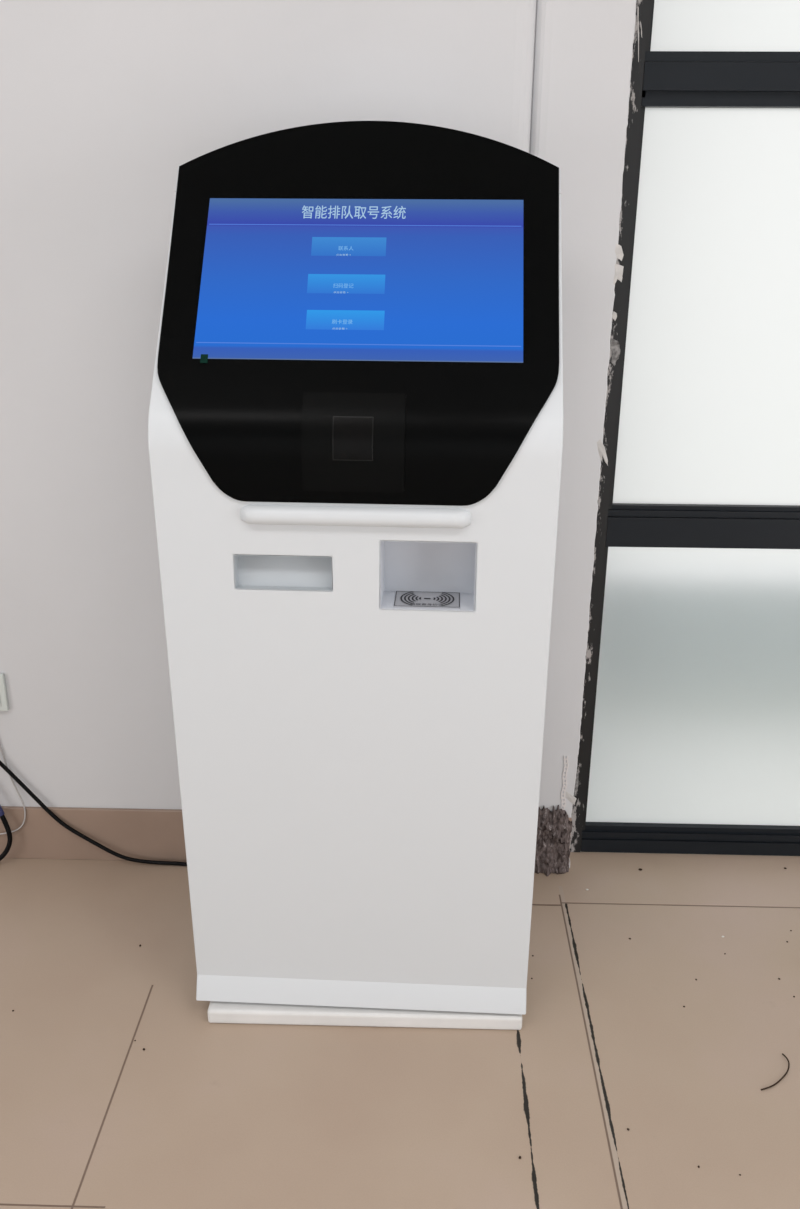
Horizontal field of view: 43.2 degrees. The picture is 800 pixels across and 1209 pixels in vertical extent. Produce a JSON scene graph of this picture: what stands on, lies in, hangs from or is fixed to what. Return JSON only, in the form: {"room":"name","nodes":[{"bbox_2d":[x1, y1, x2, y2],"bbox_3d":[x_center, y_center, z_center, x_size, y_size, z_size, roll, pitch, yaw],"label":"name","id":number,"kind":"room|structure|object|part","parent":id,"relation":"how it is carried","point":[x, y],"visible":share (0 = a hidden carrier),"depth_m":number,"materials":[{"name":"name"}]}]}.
{"room":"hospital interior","nodes":[
{"label":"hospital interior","id":0,"kind":"room"},
{"bbox_2d":[0,0,636,867],"bbox_3d":[-1.060,-0.797,1.933,2.909,2.800,0.304,1,21,1],"label":"wall","id":1,"kind":"structure","parent":0,"point":[102,102],"depth_m":1.81,"materials":[{"name":"paint"}]},
{"bbox_2d":[0,673,8,710],"bbox_3d":[-0.874,0.185,2.131,0.086,0.086,0.012,1,21,1],"label":"wall socket","id":2,"kind":"object","parent":1,"relation":"attached to","point":[4,706],"visible":1,"depth_m":2.13,"materials":[{"name":"white plastic"}]},
{"bbox_2d":[0,744,25,834],"bbox_3d":[-1.075,0.397,2.204,0.502,0.371,0.015,0,21,-1],"label":"cord","id":3,"kind":"object","parent":2,"relation":"hanging from","point":[0,744],"visible":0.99,"depth_m":2.22,"materials":[{"name":"grey plastic"}]},
{"bbox_2d":[0,806,571,861],"bbox_3d":[-1.076,0.506,2.259,2.902,0.131,0.009,1,21,1],"label":"baseboard","id":4,"kind":"structure","parent":1,"relation":"attached to","point":[146,834],"depth_m":2.25,"materials":[{"name":"beige tile"}]},
{"bbox_2d":[534,805,571,875],"bbox_3d":[0.330,0.516,2.208,0.092,0.163,0.032,1,21,1],"label":"lump","id":5,"kind":"object","parent":1,"relation":"attached to","point":[554,827],"visible":0.85,"depth_m":2.21,"materials":[{"name":"grey concrete"}]},
{"bbox_2d":[561,756,567,809],"bbox_3d":[0.354,0.385,2.175,0.011,0.133,0.002,1,21,1],"label":"bead","id":6,"kind":"object","parent":1,"relation":"attached to","point":[564,759],"visible":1,"depth_m":2.17,"materials":[{"name":"white plastic"}]},
{"bbox_2d":[565,791,575,804],"bbox_3d":[0.370,0.418,2.188,0.024,0.032,0.003,3,21,8],"label":"flake","id":7,"kind":"object","parent":1,"relation":"attached to","point":[571,798],"visible":1,"depth_m":2.19,"materials":[{"name":"white paint"}]},
{"bbox_2d":[597,439,607,464],"bbox_3d":[0.385,-0.289,1.922,0.026,0.050,0.002,5,21,12],"label":"flake","id":8,"kind":"object","parent":1,"relation":"attached to","point":[601,449],"visible":1,"depth_m":1.92,"materials":[{"name":"white paint"}]},
{"bbox_2d":[613,264,623,284],"bbox_3d":[0.391,-0.591,1.809,0.018,0.038,0.002,3,21,7],"label":"flake","id":9,"kind":"object","parent":1,"relation":"attached to","point":[618,268],"visible":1,"depth_m":1.81,"materials":[{"name":"white paint"}]},
{"bbox_2d":[615,244,623,260],"bbox_3d":[0.390,-0.626,1.796,0.017,0.030,0.002,3,21,7],"label":"flake","id":10,"kind":"object","parent":1,"relation":"attached to","point":[618,250],"visible":1,"depth_m":1.80,"materials":[{"name":"white paint"}]},
{"bbox_2d":[0,852,799,1208],"bbox_3d":[-0.079,1.330,0.335,5.000,0.050,4.260,1,21,1],"label":"floor","id":11,"kind":"structure","parent":0,"point":[208,1115],"depth_m":1.71,"materials":[{"name":"beige tile"}]},
{"bbox_2d":[0,805,11,860],"bbox_3d":[-1.141,0.375,2.155,0.574,0.447,0.042,-1,21,-4],"label":"cable","id":12,"kind":"object","parent":11,"relation":"on","point":[2,816],"visible":1,"depth_m":2.22,"materials":[{"name":"black rubber"}]},
{"bbox_2d":[0,761,186,865],"bbox_3d":[-0.561,0.397,2.166,0.703,0.405,0.056,3,21,6],"label":"power cable","id":13,"kind":"object","parent":11,"relation":"on","point":[2,765],"visible":0.65,"depth_m":2.23,"materials":[{"name":"black rubber"}]},
{"bbox_2d":[148,121,562,1029],"bbox_3d":[-0.058,-0.008,1.710,0.588,1.491,0.401,1,21,3],"label":"kiosk","id":14,"kind":"object","parent":11,"relation":"on","point":[355,419],"visible":1,"depth_m":1.53,"materials":[{"name":"white metal"}]},
{"bbox_3d":[-0.057,-0.449,1.513,0.582,0.528,0.328,1,21,3],"label":"panel","id":15,"kind":"part","parent":14,"relation":"part of","materials":[{"name":"black plastic"}]},
{"bbox_3d":[-0.059,0.667,1.968,0.571,0.044,0.392,1,21,3],"label":"plate","id":16,"kind":"part","parent":14,"relation":"part of","materials":[{"name":"white metal"}]},
{"bbox_3d":[0.042,-0.007,1.552,0.100,0.002,0.067,1,21,3],"label":"reader plate","id":17,"kind":"part","parent":14,"relation":"part of","materials":[{"name":"grey metal"}]},
{"bbox_2d":[394,591,459,606],"bbox_3d":[0.042,-0.009,1.551,0.099,0.001,0.066,1,21,3],"label":"print","id":18,"kind":"object","parent":14,"relation":"on","point":[396,591],"depth_m":1.55},
{"bbox_2d":[761,1053,789,1090],"bbox_3d":[0.638,0.791,1.704,0.022,0.006,0.102,16,26,36],"label":"strand","id":19,"kind":"object","parent":11,"relation":"on","point":[784,1075],"visible":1,"depth_m":1.70,"materials":[{"name":"brown"}]},
{"bbox_3d":[1.438,-0.762,1.882,2.093,2.800,0.300,1,21,1],"label":"wall","id":20,"kind":"structure","parent":0,"visible":0},
{"bbox_2d":[570,0,799,855],"bbox_3d":[1.041,-0.563,1.884,1.321,2.419,0.030,1,21,1],"label":"glass door","id":21,"kind":"structure","parent":20,"relation":"in","point":[689,743],"depth_m":2.01,"materials":[{"name":"glass"}]},
{"bbox_2d":[574,772,577,795],"bbox_3d":[0.388,0.392,2.242,0.018,0.075,0.002,1,21,1],"label":"smear","id":22,"kind":"object","parent":21,"relation":"attached to","point":[576,781],"visible":0.38,"depth_m":2.24,"materials":[{"name":"grey paint"}]},
{"bbox_2d":[612,311,616,319],"bbox_3d":[0.402,-0.540,1.893,0.009,0.018,0.002,1,21,1],"label":"smear","id":23,"kind":"object","parent":21,"relation":"attached to","point":[614,316],"visible":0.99,"depth_m":1.89,"materials":[{"name":"white paint"}]},
{"bbox_2d":[610,339,619,365],"bbox_3d":[0.407,-0.478,1.916,0.020,0.052,0.002,1,21,1],"label":"smear","id":24,"kind":"object","parent":21,"relation":"attached to","point":[615,347],"visible":0.98,"depth_m":1.91,"materials":[{"name":"grey paint"}]},
{"bbox_2d":[637,7,638,61],"bbox_3d":[0.408,-0.976,1.730,0.010,0.085,0.002,1,21,1],"label":"smear","id":25,"kind":"object","parent":21,"relation":"attached to","point":[638,7],"visible":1,"depth_m":1.73,"materials":[{"name":"grey paint"}]},
{"bbox_3d":[1.032,0.539,2.298,1.236,0.064,0.029,1,21,1],"label":"rail","id":26,"kind":"part","parent":21,"relation":"part of","materials":[{"name":"black metal"}]},
{"bbox_3d":[1.034,0.194,2.180,1.235,0.669,0.001,1,21,1],"label":"pane","id":27,"kind":"part","parent":21,"relation":"part of","materials":[{"name":"white glass"}]},
{"bbox_3d":[1.036,-0.153,2.038,1.236,0.084,0.029,1,21,1],"label":"rail","id":28,"kind":"part","parent":21,"relation":"part of","materials":[{"name":"black metal"}]},
{"bbox_3d":[1.039,-0.535,1.907,1.235,0.727,0.001,1,21,1],"label":"pane","id":29,"kind":"part","parent":21,"relation":"part of","materials":[{"name":"white glass"}]},
{"bbox_3d":[1.041,-0.909,1.755,1.236,0.086,0.029,1,21,1],"label":"rail","id":30,"kind":"part","parent":21,"relation":"part of","materials":[{"name":"black metal"}]},
{"bbox_3d":[1.044,-1.298,1.620,1.235,0.741,0.001,1,21,1],"label":"pane","id":31,"kind":"part","parent":21,"relation":"part of","materials":[{"name":"white glass"}]}
]}

